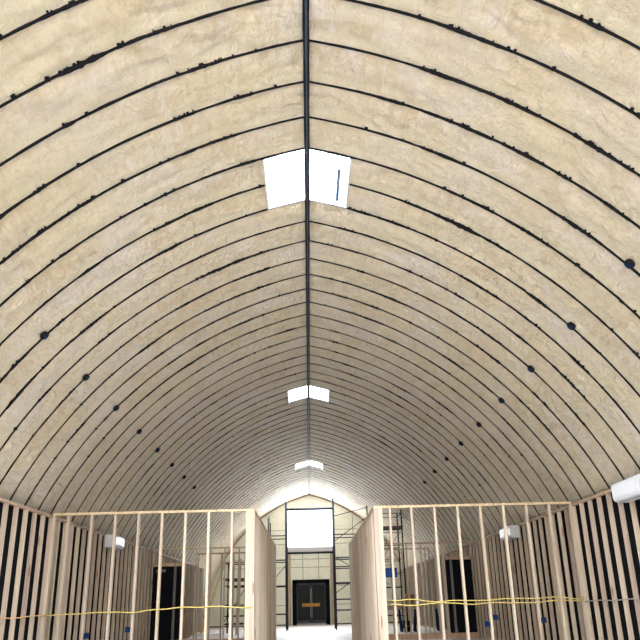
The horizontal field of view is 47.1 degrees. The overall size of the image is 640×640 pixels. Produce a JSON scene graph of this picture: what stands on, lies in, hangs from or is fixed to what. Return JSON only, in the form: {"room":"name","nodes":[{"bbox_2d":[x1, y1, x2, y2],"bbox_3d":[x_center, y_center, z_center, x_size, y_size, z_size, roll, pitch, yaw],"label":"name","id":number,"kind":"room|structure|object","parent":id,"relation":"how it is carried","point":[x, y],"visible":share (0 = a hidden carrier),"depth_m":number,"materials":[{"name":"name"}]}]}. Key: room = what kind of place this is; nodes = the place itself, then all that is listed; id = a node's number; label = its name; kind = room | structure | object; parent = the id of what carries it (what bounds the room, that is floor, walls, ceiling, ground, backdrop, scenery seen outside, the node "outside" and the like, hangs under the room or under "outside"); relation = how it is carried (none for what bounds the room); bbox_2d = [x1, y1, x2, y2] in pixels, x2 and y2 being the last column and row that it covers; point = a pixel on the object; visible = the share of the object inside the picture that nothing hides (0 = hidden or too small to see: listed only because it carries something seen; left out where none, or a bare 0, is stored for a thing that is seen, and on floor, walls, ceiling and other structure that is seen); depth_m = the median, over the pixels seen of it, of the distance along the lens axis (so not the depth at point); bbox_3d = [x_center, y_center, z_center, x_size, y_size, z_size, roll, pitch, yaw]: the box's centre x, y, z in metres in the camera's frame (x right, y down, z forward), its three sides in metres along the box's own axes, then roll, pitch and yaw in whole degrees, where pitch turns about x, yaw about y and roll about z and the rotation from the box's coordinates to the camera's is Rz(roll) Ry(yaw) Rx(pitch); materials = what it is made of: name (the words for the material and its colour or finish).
{"room":"building construction site","nodes":[
{"label":"building construction site","id":0,"kind":"room"},
{"bbox_2d":[0,502,151,639],"bbox_3d":[-4.735,5.218,14.001,0.020,2.510,36.000,-1,-21,-1],"label":"wall","id":1,"kind":"structure","parent":0,"point":[10,509],"depth_m":12.37,"materials":[{"name":"black paper"}]},
{"bbox_2d":[0,615,41,618],"bbox_3d":[-4.568,3.974,9.766,0.016,0.037,5.200,-1,-21,-1],"label":"cable","id":2,"kind":"object","parent":1,"relation":"attached to","point":[31,615],"visible":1,"depth_m":11.26,"materials":[{"name":"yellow plastic"}]},
{"bbox_2d":[0,497,204,639],"bbox_3d":[-4.747,7.131,18.944,0.068,2.510,25.400,-1,-21,-1],"label":"wall frame","id":3,"kind":"object","parent":1,"relation":"attached to","point":[146,564],"visible":0.62,"depth_m":14.21,"materials":[{"name":"brown wood"}]},
{"bbox_2d":[104,534,124,549],"bbox_3d":[-4.591,4.985,16.463,0.214,0.264,0.920,-1,-21,-1],"label":"air conditioner","id":4,"kind":"object","parent":1,"relation":"attached to","point":[120,541],"visible":0.69,"depth_m":16.20,"materials":[{"name":"grey plastic"}]},
{"bbox_2d":[149,566,181,639],"bbox_3d":[-4.280,7.849,20.387,0.794,1.910,0.075,-1,-21,-1],"label":"door","id":5,"kind":"structure","parent":1,"relation":"in","point":[170,590],"depth_m":20.38,"materials":[{"name":"black paint"}]},
{"bbox_2d":[207,496,403,627],"bbox_3d":[-0.503,12.299,38.042,10.700,6.453,0.162,-1,-21,-1],"label":"wall","id":6,"kind":"structure","parent":0,"point":[303,566],"depth_m":37.79,"materials":[{"name":"plastic"}]},
{"bbox_2d":[288,554,290,625],"bbox_3d":[-1.546,13.674,37.394,0.150,3.470,0.050,-1,-21,-1],"label":"trim","id":7,"kind":"structure","parent":6,"relation":"attached to","point":[289,555],"depth_m":37.35,"materials":[{"name":"brown wood"}]},
{"bbox_2d":[287,507,332,551],"bbox_3d":[-0.525,10.990,38.480,2.520,2.250,0.190,-1,-21,-1],"label":"window","id":8,"kind":"structure","parent":6,"relation":"in","point":[327,548],"depth_m":38.05,"materials":[{"name":"grey plastic"}]},
{"bbox_2d":[223,494,398,561],"bbox_3d":[-0.535,10.923,38.457,9.261,3.554,0.070,-1,-21,-1],"label":"trim","id":9,"kind":"structure","parent":6,"relation":"attached to","point":[310,494],"depth_m":38.80,"materials":[{"name":"brown wood"}]},
{"bbox_2d":[292,579,330,625],"bbox_3d":[-0.445,14.290,37.226,1.898,2.150,0.186,-1,-21,-1],"label":"door","id":10,"kind":"structure","parent":6,"relation":"in","point":[313,590],"depth_m":37.21,"materials":[{"name":"black paint"}]},
{"bbox_2d":[302,603,319,606],"bbox_3d":[-0.452,14.374,37.070,0.890,0.160,0.044,-1,-21,-1],"label":"board","id":11,"kind":"object","parent":10,"relation":"attached to","point":[303,604],"visible":1,"depth_m":37.05,"materials":[{"name":"brown wood"}]},
{"bbox_2d":[330,553,334,624],"bbox_3d":[0.623,13.636,37.438,0.150,3.470,0.050,-1,-21,-1],"label":"trim","id":12,"kind":"structure","parent":6,"relation":"attached to","point":[331,554],"depth_m":37.40,"materials":[{"name":"brown wood"}]},
{"bbox_2d":[0,0,639,626],"bbox_3d":[-0.200,3.684,15.832,10.880,6.481,48.435,-1,-21,-1],"label":"ceiling","id":13,"kind":"structure","parent":0,"point":[547,35],"depth_m":9.83,"materials":[{"name":"plastic"}]},
{"bbox_2d":[40,331,48,339],"bbox_3d":[-3.658,0.204,9.754,0.110,0.112,0.116,-1,-21,-1],"label":"junction box","id":14,"kind":"object","parent":13,"relation":"attached to","point":[44,335],"visible":1,"depth_m":9.72,"materials":[{"name":"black plastic"}]},
{"bbox_2d":[82,374,89,380],"bbox_3d":[-3.683,0.904,11.561,0.110,0.112,0.116,-1,-21,-1],"label":"junction box","id":15,"kind":"object","parent":13,"relation":"attached to","point":[85,377],"visible":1,"depth_m":11.52,"materials":[{"name":"black plastic"}]},
{"bbox_2d":[302,0,309,494],"bbox_3d":[-0.335,2.466,21.471,0.072,0.075,37.830,-1,-21,-1],"label":"ridge beam","id":16,"kind":"structure","parent":13,"relation":"attached to","point":[305,3],"depth_m":10.12,"materials":[{"name":"black metal"}]},
{"bbox_2d":[263,158,350,208],"bbox_3d":[-0.177,-1.934,10.043,1.156,0.240,1.232,-1,-21,-1],"label":"skylight","id":17,"kind":"object","parent":13,"relation":"attached to","point":[349,166],"visible":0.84,"depth_m":10.01,"materials":[{"name":"grey plastic"}]},
{"bbox_2d":[71,336,546,521],"bbox_3d":[-0.207,2.471,15.243,10.159,4.600,0.079,-1,-21,-1],"label":"rib","id":18,"kind":"object","parent":13,"relation":"attached to","point":[303,336],"visible":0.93,"depth_m":15.59,"materials":[{"name":"black metal"}]},
{"bbox_2d":[24,288,594,505],"bbox_3d":[-0.173,1.539,12.834,10.159,4.602,0.076,-1,-21,-1],"label":"rib","id":19,"kind":"object","parent":13,"relation":"attached to","point":[372,306],"visible":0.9,"depth_m":13.11,"materials":[{"name":"black metal"}]},
{"bbox_2d":[50,314,568,514],"bbox_3d":[-0.190,2.007,14.041,10.159,4.602,0.082,-1,-21,-1],"label":"rib","id":20,"kind":"object","parent":13,"relation":"attached to","point":[198,358],"visible":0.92,"depth_m":14.33,"materials":[{"name":"black metal"}]},
{"bbox_2d":[212,476,406,546],"bbox_3d":[-0.464,8.581,32.958,8.862,3.198,0.077,-1,-21,-1],"label":"rib","id":21,"kind":"object","parent":13,"relation":"attached to","point":[305,476],"visible":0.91,"depth_m":33.20,"materials":[{"name":"black metal"}]},
{"bbox_2d":[9,274,610,500],"bbox_3d":[-0.165,1.308,12.236,10.159,4.602,0.097,-1,-21,-1],"label":"rib","id":22,"kind":"object","parent":13,"relation":"attached to","point":[262,286],"visible":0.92,"depth_m":12.54,"materials":[{"name":"black metal"}]},
{"bbox_2d":[38,302,581,509],"bbox_3d":[-0.182,1.773,13.438,10.159,4.602,0.080,-1,-21,-1],"label":"rib","id":23,"kind":"object","parent":13,"relation":"attached to","point":[367,318],"visible":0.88,"depth_m":13.77,"materials":[{"name":"black metal"}]},
{"bbox_2d":[61,325,558,517],"bbox_3d":[-0.198,2.239,14.642,10.159,4.600,0.079,-1,-21,-1],"label":"rib","id":24,"kind":"object","parent":13,"relation":"attached to","point":[305,325],"visible":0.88,"depth_m":14.95,"materials":[{"name":"black metal"}]},
{"bbox_2d":[105,371,514,533],"bbox_3d":[-0.240,3.405,17.652,10.159,4.600,0.081,-1,-21,-1],"label":"rib","id":25,"kind":"object","parent":13,"relation":"attached to","point":[304,371],"visible":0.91,"depth_m":17.97,"materials":[{"name":"black metal"}]},
{"bbox_2d":[156,424,463,547],"bbox_3d":[-0.314,5.504,23.073,10.159,4.600,0.086,-1,-21,-1],"label":"rib","id":26,"kind":"object","parent":13,"relation":"attached to","point":[305,424],"visible":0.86,"depth_m":23.47,"materials":[{"name":"black metal"}]},
{"bbox_2d":[186,457,433,558],"bbox_3d":[-0.389,7.602,28.490,10.159,4.600,0.077,-1,-21,-1],"label":"rib","id":27,"kind":"object","parent":13,"relation":"attached to","point":[307,457],"visible":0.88,"depth_m":28.88,"materials":[{"name":"black metal"}]},
{"bbox_2d":[197,468,422,559],"bbox_3d":[-0.422,8.535,30.900,10.159,4.600,0.078,-1,-21,-1],"label":"rib","id":28,"kind":"object","parent":13,"relation":"attached to","point":[310,468],"visible":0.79,"depth_m":31.32,"materials":[{"name":"black metal"}]},
{"bbox_2d":[197,471,422,564],"bbox_3d":[-0.430,8.768,31.501,10.159,4.600,0.076,-1,-21,-1],"label":"rib","id":29,"kind":"object","parent":13,"relation":"attached to","point":[306,471],"visible":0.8,"depth_m":31.99,"materials":[{"name":"black metal"}]},
{"bbox_2d":[220,483,399,545],"bbox_3d":[-0.488,9.281,34.766,8.862,3.198,0.082,-1,-21,-1],"label":"rib","id":30,"kind":"object","parent":13,"relation":"attached to","point":[304,483],"visible":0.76,"depth_m":35.09,"materials":[{"name":"black metal"}]},
{"bbox_2d":[81,345,539,524],"bbox_3d":[-0.215,2.707,15.851,10.159,4.600,0.088,-1,-21,-1],"label":"rib","id":31,"kind":"object","parent":13,"relation":"attached to","point":[306,345],"visible":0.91,"depth_m":16.13,"materials":[{"name":"black metal"}]},
{"bbox_2d":[98,363,522,529],"bbox_3d":[-0.232,3.174,17.056,10.159,4.600,0.093,-1,-21,-1],"label":"rib","id":32,"kind":"object","parent":13,"relation":"attached to","point":[304,363],"visible":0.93,"depth_m":17.42,"materials":[{"name":"black metal"}]},
{"bbox_2d":[120,385,500,535],"bbox_3d":[-0.256,3.871,18.856,10.159,4.600,0.078,-1,-21,-1],"label":"rib","id":33,"kind":"object","parent":13,"relation":"attached to","point":[305,385],"visible":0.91,"depth_m":19.20,"materials":[{"name":"black metal"}]},
{"bbox_2d":[131,397,489,541],"bbox_3d":[-0.273,4.338,20.063,10.159,4.600,0.084,-1,-21,-1],"label":"rib","id":34,"kind":"object","parent":13,"relation":"attached to","point":[306,397],"visible":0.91,"depth_m":20.42,"materials":[{"name":"black metal"}]},
{"bbox_2d":[125,397,495,539],"bbox_3d":[-0.263,4.176,19.436,10.159,4.450,0.084,-1,-21,-1],"label":"rib","id":35,"kind":"object","parent":13,"relation":"attached to","point":[286,397],"visible":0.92,"depth_m":19.75,"materials":[{"name":"black metal"}]},
{"bbox_2d":[141,409,479,545],"bbox_3d":[-0.290,4.806,21.271,10.159,4.600,0.091,-1,-21,-1],"label":"rib","id":36,"kind":"object","parent":13,"relation":"attached to","point":[305,409],"visible":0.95,"depth_m":21.61,"materials":[{"name":"black metal"}]},
{"bbox_2d":[146,414,474,546],"bbox_3d":[-0.298,5.039,21.873,10.159,4.600,0.094,-1,-21,-1],"label":"rib","id":37,"kind":"object","parent":13,"relation":"attached to","point":[306,414],"visible":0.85,"depth_m":22.23,"materials":[{"name":"black metal"}]},
{"bbox_2d":[151,419,469,547],"bbox_3d":[-0.306,5.270,22.469,10.159,4.600,0.076,-1,-21,-1],"label":"rib","id":38,"kind":"object","parent":13,"relation":"attached to","point":[306,419],"visible":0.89,"depth_m":22.89,"materials":[{"name":"black metal"}]},
{"bbox_2d":[163,432,457,551],"bbox_3d":[-0.331,5.971,24.278,10.159,4.600,0.072,-1,-21,-1],"label":"rib","id":39,"kind":"object","parent":13,"relation":"attached to","point":[307,432],"visible":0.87,"depth_m":24.60,"materials":[{"name":"black metal"}]},
{"bbox_2d":[163,428,457,543],"bbox_3d":[-0.323,5.736,23.671,10.159,4.600,0.068,-1,-21,-1],"label":"rib","id":40,"kind":"object","parent":13,"relation":"attached to","point":[306,428],"visible":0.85,"depth_m":24.01,"materials":[{"name":"black metal"}]},
{"bbox_2d":[170,440,450,554],"bbox_3d":[-0.347,6.436,25.480,10.159,4.600,0.076,-1,-21,-1],"label":"rib","id":41,"kind":"object","parent":13,"relation":"attached to","point":[307,440],"visible":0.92,"depth_m":25.86,"materials":[{"name":"black metal"}]},
{"bbox_2d":[166,437,454,554],"bbox_3d":[-0.339,6.203,24.877,10.159,4.600,0.078,-1,-21,-1],"label":"rib","id":42,"kind":"object","parent":13,"relation":"attached to","point":[304,437],"visible":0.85,"depth_m":25.23,"materials":[{"name":"black metal"}]},
{"bbox_2d":[173,444,447,556],"bbox_3d":[-0.356,6.669,26.082,10.159,4.600,0.079,-1,-21,-1],"label":"rib","id":43,"kind":"object","parent":13,"relation":"attached to","point":[306,444],"visible":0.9,"depth_m":26.44,"materials":[{"name":"black metal"}]},
{"bbox_2d":[176,448,444,557],"bbox_3d":[-0.364,6.903,26.686,10.159,4.600,0.083,-1,-21,-1],"label":"rib","id":44,"kind":"object","parent":13,"relation":"attached to","point":[304,448],"visible":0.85,"depth_m":27.07,"materials":[{"name":"black metal"}]},
{"bbox_2d":[180,451,440,556],"bbox_3d":[-0.372,7.135,27.285,10.159,4.600,0.074,-1,-21,-1],"label":"rib","id":45,"kind":"object","parent":13,"relation":"attached to","point":[305,451],"visible":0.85,"depth_m":27.72,"materials":[{"name":"black metal"}]},
{"bbox_2d":[188,460,432,560],"bbox_3d":[-0.397,7.835,29.091,10.159,4.600,0.078,-1,-21,-1],"label":"rib","id":46,"kind":"object","parent":13,"relation":"attached to","point":[307,460],"visible":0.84,"depth_m":29.51,"materials":[{"name":"black metal"}]},
{"bbox_2d":[190,466,430,562],"bbox_3d":[-0.404,8.138,29.668,10.159,4.450,0.078,-1,-21,-1],"label":"rib","id":47,"kind":"object","parent":13,"relation":"attached to","point":[323,466],"visible":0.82,"depth_m":30.08,"materials":[{"name":"black metal"}]},
{"bbox_2d":[216,478,404,544],"bbox_3d":[-0.472,8.815,33.562,8.862,3.198,0.075,-1,-21,-1],"label":"rib","id":48,"kind":"object","parent":13,"relation":"attached to","point":[311,478],"visible":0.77,"depth_m":33.84,"materials":[{"name":"black metal"}]},
{"bbox_2d":[186,454,435,551],"bbox_3d":[-0.381,7.370,27.891,10.159,4.600,0.079,-1,-21,-1],"label":"rib","id":49,"kind":"object","parent":13,"relation":"attached to","point":[306,454],"visible":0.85,"depth_m":28.29,"materials":[{"name":"black metal"}]},
{"bbox_2d":[194,466,427,559],"bbox_3d":[-0.414,8.302,30.298,10.159,4.600,0.078,-1,-21,-1],"label":"rib","id":50,"kind":"object","parent":13,"relation":"attached to","point":[304,466],"visible":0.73,"depth_m":30.69,"materials":[{"name":"black metal"}]},
{"bbox_2d":[211,473,410,544],"bbox_3d":[-0.455,8.347,32.355,8.862,3.198,0.074,-1,-21,-1],"label":"rib","id":51,"kind":"object","parent":13,"relation":"attached to","point":[310,473],"visible":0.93,"depth_m":32.59,"materials":[{"name":"black metal"}]},
{"bbox_2d":[0,258,624,484],"bbox_3d":[-0.157,1.074,11.632,10.159,4.602,0.082,-1,-21,-1],"label":"rib","id":52,"kind":"object","parent":13,"relation":"attached to","point":[267,268],"visible":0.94,"depth_m":11.95,"materials":[{"name":"black metal"}]},
{"bbox_2d":[94,354,530,519],"bbox_3d":[-0.223,2.939,16.451,10.159,4.600,0.075,-1,-21,-1],"label":"rib","id":53,"kind":"object","parent":13,"relation":"attached to","point":[306,354],"visible":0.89,"depth_m":16.81,"materials":[{"name":"black metal"}]},
{"bbox_2d":[117,378,507,526],"bbox_3d":[-0.248,3.639,18.256,10.159,4.600,0.079,-1,-21,-1],"label":"rib","id":54,"kind":"object","parent":13,"relation":"attached to","point":[305,378],"visible":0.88,"depth_m":18.57,"materials":[{"name":"black metal"}]},
{"bbox_2d":[140,404,484,536],"bbox_3d":[-0.281,4.570,20.661,10.159,4.600,0.076,-1,-21,-1],"label":"rib","id":55,"kind":"object","parent":13,"relation":"attached to","point":[303,404],"visible":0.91,"depth_m":21.02,"materials":[{"name":"black metal"}]},
{"bbox_2d":[0,0,639,118],"bbox_3d":[-0.083,-1.023,6.218,10.159,4.602,0.107,-1,-21,-1],"label":"rib","id":56,"kind":"object","parent":13,"relation":"attached to","point":[91,59],"visible":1,"depth_m":6.80,"materials":[{"name":"black metal"}]},
{"bbox_2d":[0,39,639,176],"bbox_3d":[-0.091,-0.791,6.817,10.159,4.602,0.091,-1,-21,-1],"label":"rib","id":57,"kind":"object","parent":13,"relation":"attached to","point":[589,143],"visible":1,"depth_m":7.41,"materials":[{"name":"black metal"}]},
{"bbox_2d":[0,81,639,228],"bbox_3d":[-0.099,-0.558,7.418,10.159,4.602,0.089,-1,-21,-1],"label":"rib","id":58,"kind":"object","parent":13,"relation":"attached to","point":[237,97],"visible":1,"depth_m":7.98,"materials":[{"name":"black metal"}]},
{"bbox_2d":[0,116,639,276],"bbox_3d":[-0.107,-0.325,8.020,10.159,4.602,0.086,-1,-21,-1],"label":"rib","id":59,"kind":"object","parent":13,"relation":"attached to","point":[575,226],"visible":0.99,"depth_m":8.54,"materials":[{"name":"black metal"}]},
{"bbox_2d":[0,147,639,318],"bbox_3d":[-0.116,-0.092,8.623,10.159,4.602,0.088,-1,-21,-1],"label":"rib","id":60,"kind":"object","parent":13,"relation":"attached to","point":[523,229],"visible":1,"depth_m":9.11,"materials":[{"name":"black metal"}]},
{"bbox_2d":[0,198,639,396],"bbox_3d":[-0.132,0.375,9.828,10.159,4.602,0.082,-1,-21,-1],"label":"rib","id":61,"kind":"object","parent":13,"relation":"attached to","point":[532,296],"visible":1,"depth_m":10.27,"materials":[{"name":"black metal"}]},
{"bbox_2d":[0,184,639,359],"bbox_3d":[-0.122,0.216,9.209,10.159,4.452,0.114,-1,-21,-1],"label":"rib","id":62,"kind":"object","parent":13,"relation":"attached to","point":[459,225],"visible":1,"depth_m":9.68,"materials":[{"name":"black metal"}]},
{"bbox_2d":[0,221,639,433],"bbox_3d":[-0.140,0.609,10.431,10.159,4.602,0.088,-1,-21,-1],"label":"rib","id":63,"kind":"object","parent":13,"relation":"attached to","point":[573,358],"visible":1,"depth_m":10.76,"materials":[{"name":"black metal"}]},
{"bbox_2d":[0,240,639,469],"bbox_3d":[-0.149,0.843,11.036,10.159,4.602,0.102,-1,-21,-1],"label":"rib","id":64,"kind":"object","parent":13,"relation":"attached to","point":[328,244],"visible":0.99,"depth_m":11.35,"materials":[{"name":"black metal"}]},
{"bbox_2d":[0,0,639,49],"bbox_3d":[-0.074,-1.257,5.614,10.159,4.602,0.088,-1,-21,-1],"label":"rib","id":65,"kind":"object","parent":13,"relation":"attached to","point":[72,3],"visible":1,"depth_m":6.09,"materials":[{"name":"black metal"}]},
{"bbox_2d":[527,366,534,372],"bbox_3d":[3.361,0.781,11.706,0.110,0.112,0.116,-1,-21,-1],"label":"junction box","id":66,"kind":"object","parent":13,"relation":"attached to","point":[531,369],"visible":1,"depth_m":11.66,"materials":[{"name":"blue plastic"}]},
{"bbox_2d":[567,322,575,329],"bbox_3d":[3.385,0.081,9.899,0.110,0.112,0.116,-1,-21,-1],"label":"junction box","id":67,"kind":"object","parent":13,"relation":"attached to","point":[570,325],"visible":1,"depth_m":9.86,"materials":[{"name":"blue plastic"}]},
{"bbox_2d":[624,259,634,268],"bbox_3d":[3.410,-0.618,8.092,0.110,0.112,0.116,-1,-21,-1],"label":"junction box","id":68,"kind":"object","parent":13,"relation":"attached to","point":[629,263],"visible":1,"depth_m":8.06,"materials":[{"name":"blue plastic"}]},
{"bbox_2d":[182,623,488,639],"bbox_3d":[-0.098,6.170,13.079,15.000,0.150,52.850,-1,-21,-1],"label":"floor","id":69,"kind":"structure","parent":0,"point":[344,631],"depth_m":26.49,"materials":[{"name":"concrete"}]},
{"bbox_2d":[40,509,254,639],"bbox_3d":[-2.868,4.544,12.437,3.508,2.550,0.089,-1,-21,-1],"label":"frame","id":70,"kind":"object","parent":69,"relation":"on","point":[250,513],"visible":1,"depth_m":12.53,"materials":[{"name":"brown wood"}]},
{"bbox_2d":[83,633,89,638],"bbox_3d":[-3.860,5.222,12.148,0.075,0.085,0.075,-1,-21,-1],"label":"outlet box","id":71,"kind":"object","parent":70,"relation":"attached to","point":[86,635],"visible":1,"depth_m":12.12,"materials":[{"name":"blue plastic"}]},
{"bbox_2d":[43,606,250,615],"bbox_3d":[-2.875,4.846,12.259,3.441,0.093,0.018,-1,-21,-1],"label":"cable","id":72,"kind":"object","parent":70,"relation":"attached to","point":[205,606],"visible":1,"depth_m":12.25,"materials":[{"name":"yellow plastic"}]},
{"bbox_2d":[180,598,185,638],"bbox_3d":[-4.597,9.722,24.270,0.437,1.528,0.025,-1,-21,-1],"label":"leaning board","id":73,"kind":"object","parent":69,"relation":"on","point":[184,631],"visible":0.36,"depth_m":24.08,"materials":[{"name":"brown wood"}]},
{"bbox_2d":[183,596,188,637],"bbox_3d":[-4.607,9.680,24.715,0.478,1.928,0.025,-1,-21,-1],"label":"leaning board","id":74,"kind":"object","parent":69,"relation":"on","point":[184,612],"visible":0.21,"depth_m":24.56,"materials":[{"name":"brown wood"}]},
{"bbox_2d":[148,546,245,639],"bbox_3d":[-2.980,7.690,20.558,3.508,2.550,0.089,-1,-21,-1],"label":"frame","id":75,"kind":"object","parent":69,"relation":"on","point":[211,548],"visible":0.62,"depth_m":20.63,"materials":[{"name":"brown wood"}]},
{"bbox_2d":[200,562,223,633],"bbox_3d":[-4.058,10.516,27.938,0.868,2.594,0.490,-1,-21,-1],"label":"ladder","id":76,"kind":"object","parent":69,"relation":"on","point":[214,592],"visible":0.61,"depth_m":27.95,"materials":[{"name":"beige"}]},
{"bbox_2d":[195,552,245,638],"bbox_3d":[-2.580,8.518,22.726,2.450,2.550,0.089,-1,-21,-1],"label":"frame","id":77,"kind":"object","parent":69,"relation":"on","point":[234,553],"visible":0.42,"depth_m":22.70,"materials":[{"name":"brown wood"}]},
{"bbox_2d":[222,562,244,632],"bbox_3d":[-3.178,10.526,27.947,0.900,2.598,1.550,-1,-21,-1],"label":"scaffold tower","id":78,"kind":"object","parent":69,"relation":"on","point":[228,564],"visible":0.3,"depth_m":28.08,"materials":[{"name":"black metal"}]},
{"bbox_2d":[235,559,241,634],"bbox_3d":[-3.001,10.159,27.062,0.132,2.626,0.407,-3,-21,3],"label":"leaning board","id":79,"kind":"object","parent":69,"relation":"on","point":[240,559],"visible":0.43,"depth_m":26.93,"materials":[{"name":"brown wood"}]},
{"bbox_2d":[254,510,275,639],"bbox_3d":[-1.215,6.087,16.533,0.089,2.550,8.617,-1,-21,-1],"label":"frame","id":80,"kind":"object","parent":69,"relation":"on","point":[265,547],"visible":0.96,"depth_m":15.57,"materials":[{"name":"brown wood"}]},
{"bbox_2d":[268,502,288,630],"bbox_3d":[-1.732,10.203,30.505,0.798,4.978,1.750,-1,-21,-1],"label":"scaffold tower","id":81,"kind":"object","parent":69,"relation":"on","point":[286,523],"visible":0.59,"depth_m":30.08,"materials":[{"name":"black metal"}]},
{"bbox_2d":[332,498,367,629],"bbox_3d":[1.279,10.103,30.584,1.478,5.078,1.750,-1,-21,-1],"label":"scaffold tower","id":82,"kind":"object","parent":69,"relation":"on","point":[333,524],"visible":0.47,"depth_m":30.13,"materials":[{"name":"black metal"}]},
{"bbox_2d":[287,508,331,510],"bbox_3d":[-0.437,7.868,30.569,1.880,0.090,0.090,-1,-21,-1],"label":"rail","id":83,"kind":"object","parent":82,"relation":"attached to","point":[288,509],"visible":1,"depth_m":30.54,"materials":[{"name":"black metal"}]},
{"bbox_2d":[287,551,332,553],"bbox_3d":[-0.396,9.481,29.945,1.880,0.090,0.090,-1,-21,-1],"label":"rail","id":84,"kind":"object","parent":82,"relation":"attached to","point":[310,552],"visible":1,"depth_m":29.91,"materials":[{"name":"black metal"}]},
{"bbox_2d":[349,507,378,639],"bbox_3d":[0.953,6.049,16.577,0.089,2.550,8.617,-1,-21,-1],"label":"frame","id":85,"kind":"object","parent":69,"relation":"on","point":[363,585],"visible":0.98,"depth_m":15.48,"materials":[{"name":"brown wood"}]},
{"bbox_2d":[382,509,407,628],"bbox_3d":[2.812,9.677,28.572,0.870,4.348,1.550,-1,-21,-1],"label":"scaffold tower","id":86,"kind":"object","parent":69,"relation":"on","point":[397,527],"visible":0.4,"depth_m":28.55,"materials":[{"name":"black metal"}]},
{"bbox_2d":[387,607,403,631],"bbox_3d":[2.402,10.402,25.497,0.911,0.818,0.519,-1,-21,-1],"label":"sawhorse","id":87,"kind":"object","parent":69,"relation":"on","point":[388,608],"visible":0.5,"depth_m":25.56,"materials":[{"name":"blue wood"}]},
{"bbox_2d":[403,620,410,631],"bbox_3d":[3.027,10.596,25.428,0.309,0.360,0.305,-1,-21,-1],"label":"bucket","id":88,"kind":"object","parent":69,"relation":"on","point":[408,621],"visible":0.67,"depth_m":25.33,"materials":[{"name":"black plastic"}]},
{"bbox_2d":[384,548,435,633],"bbox_3d":[2.493,8.430,22.830,2.000,2.550,0.089,-1,-21,-1],"label":"frame","id":89,"kind":"object","parent":69,"relation":"on","point":[401,549],"visible":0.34,"depth_m":22.84,"materials":[{"name":"brown wood"}]},
{"bbox_2d":[349,541,479,639],"bbox_3d":[2.606,7.592,20.673,3.508,2.550,0.089,-1,-21,-1],"label":"frame","id":90,"kind":"object","parent":69,"relation":"on","point":[448,634],"visible":0.75,"depth_m":20.56,"materials":[{"name":"brown wood"}]},
{"bbox_2d":[412,606,439,631],"bbox_3d":[3.692,10.379,25.524,0.911,0.818,0.519,-1,-21,-1],"label":"sawhorse","id":91,"kind":"object","parent":69,"relation":"on","point":[413,607],"visible":0.79,"depth_m":25.59,"materials":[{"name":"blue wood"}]},
{"bbox_3d":[3.037,9.990,25.665,1.850,0.040,0.300,-1,-21,-1],"label":"plank","id":92,"kind":"object","parent":91,"relation":"on","visible":0},
{"bbox_2d":[405,594,413,604],"bbox_3d":[3.157,9.801,25.738,0.309,0.360,0.305,-1,-21,-1],"label":"bucket","id":93,"kind":"object","parent":92,"relation":"on","point":[406,595],"visible":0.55,"depth_m":25.65,"materials":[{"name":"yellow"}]},
{"bbox_2d":[373,501,590,639],"bbox_3d":[2.718,4.447,12.552,3.508,2.550,0.089,-1,-21,-1],"label":"frame","id":94,"kind":"object","parent":69,"relation":"on","point":[377,510],"visible":1,"depth_m":12.60,"materials":[{"name":"brown wood"}]},
{"bbox_2d":[385,568,396,576],"bbox_3d":[1.216,4.327,12.586,0.200,0.150,0.075,-1,-21,-1],"label":"outlet box","id":95,"kind":"object","parent":94,"relation":"attached to","point":[388,571],"visible":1,"depth_m":12.57,"materials":[{"name":"blue plastic"}]},
{"bbox_2d":[390,600,583,605],"bbox_3d":[2.819,4.761,12.370,3.291,0.050,0.016,-1,-21,-1],"label":"cable","id":96,"kind":"object","parent":94,"relation":"attached to","point":[549,600],"visible":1,"depth_m":12.37,"materials":[{"name":"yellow plastic"}]},
{"bbox_2d":[390,596,583,601],"bbox_3d":[2.818,4.712,12.390,3.292,0.078,0.016,-1,-21,-1],"label":"cable","id":97,"kind":"object","parent":94,"relation":"attached to","point":[552,596],"visible":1,"depth_m":12.38,"materials":[{"name":"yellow plastic"}]},
{"bbox_2d":[456,493,639,639],"bbox_3d":[4.501,6.212,17.175,0.020,2.510,42.400,-1,-21,-1],"label":"wall","id":98,"kind":"structure","parent":0,"point":[631,533],"depth_m":12.35,"materials":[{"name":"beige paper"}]},
{"bbox_2d":[445,559,477,632],"bbox_3d":[3.947,7.706,20.555,0.734,1.910,0.075,-1,-21,-1],"label":"door","id":99,"kind":"structure","parent":98,"relation":"in","point":[453,569],"depth_m":20.55,"materials":[{"name":"black paint"}]},
{"bbox_2d":[499,525,519,540],"bbox_3d":[4.289,4.830,16.646,0.214,0.264,0.920,-1,-21,-1],"label":"air conditioner","id":100,"kind":"object","parent":98,"relation":"attached to","point":[513,532],"visible":0.78,"depth_m":16.25,"materials":[{"name":"grey plastic"}]},
{"bbox_2d":[401,489,639,639],"bbox_3d":[4.377,8.127,22.116,0.068,2.510,31.800,-1,-21,-1],"label":"wall frame","id":101,"kind":"object","parent":98,"relation":"attached to","point":[475,544],"visible":0.54,"depth_m":14.22,"materials":[{"name":"brown wood"}]},
{"bbox_2d":[541,617,546,622],"bbox_3d":[3.751,5.033,12.326,0.075,0.085,0.075,-1,-21,-1],"label":"outlet box","id":102,"kind":"object","parent":101,"relation":"attached to","point":[543,619],"visible":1,"depth_m":12.30,"materials":[{"name":"blue plastic"}]},
{"bbox_2d":[585,598,639,602],"bbox_3d":[4.505,3.812,9.954,0.018,0.085,5.201,-1,-21,-1],"label":"cable","id":103,"kind":"object","parent":98,"relation":"attached to","point":[628,598],"visible":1,"depth_m":11.12,"materials":[{"name":"grey plastic"}]},
{"bbox_2d":[611,474,639,502],"bbox_3d":[4.377,2.374,10.305,0.214,0.264,0.920,-1,-21,-1],"label":"air conditioner","id":104,"kind":"object","parent":98,"relation":"attached to","point":[627,490],"visible":1,"depth_m":10.27,"materials":[{"name":"grey plastic"}]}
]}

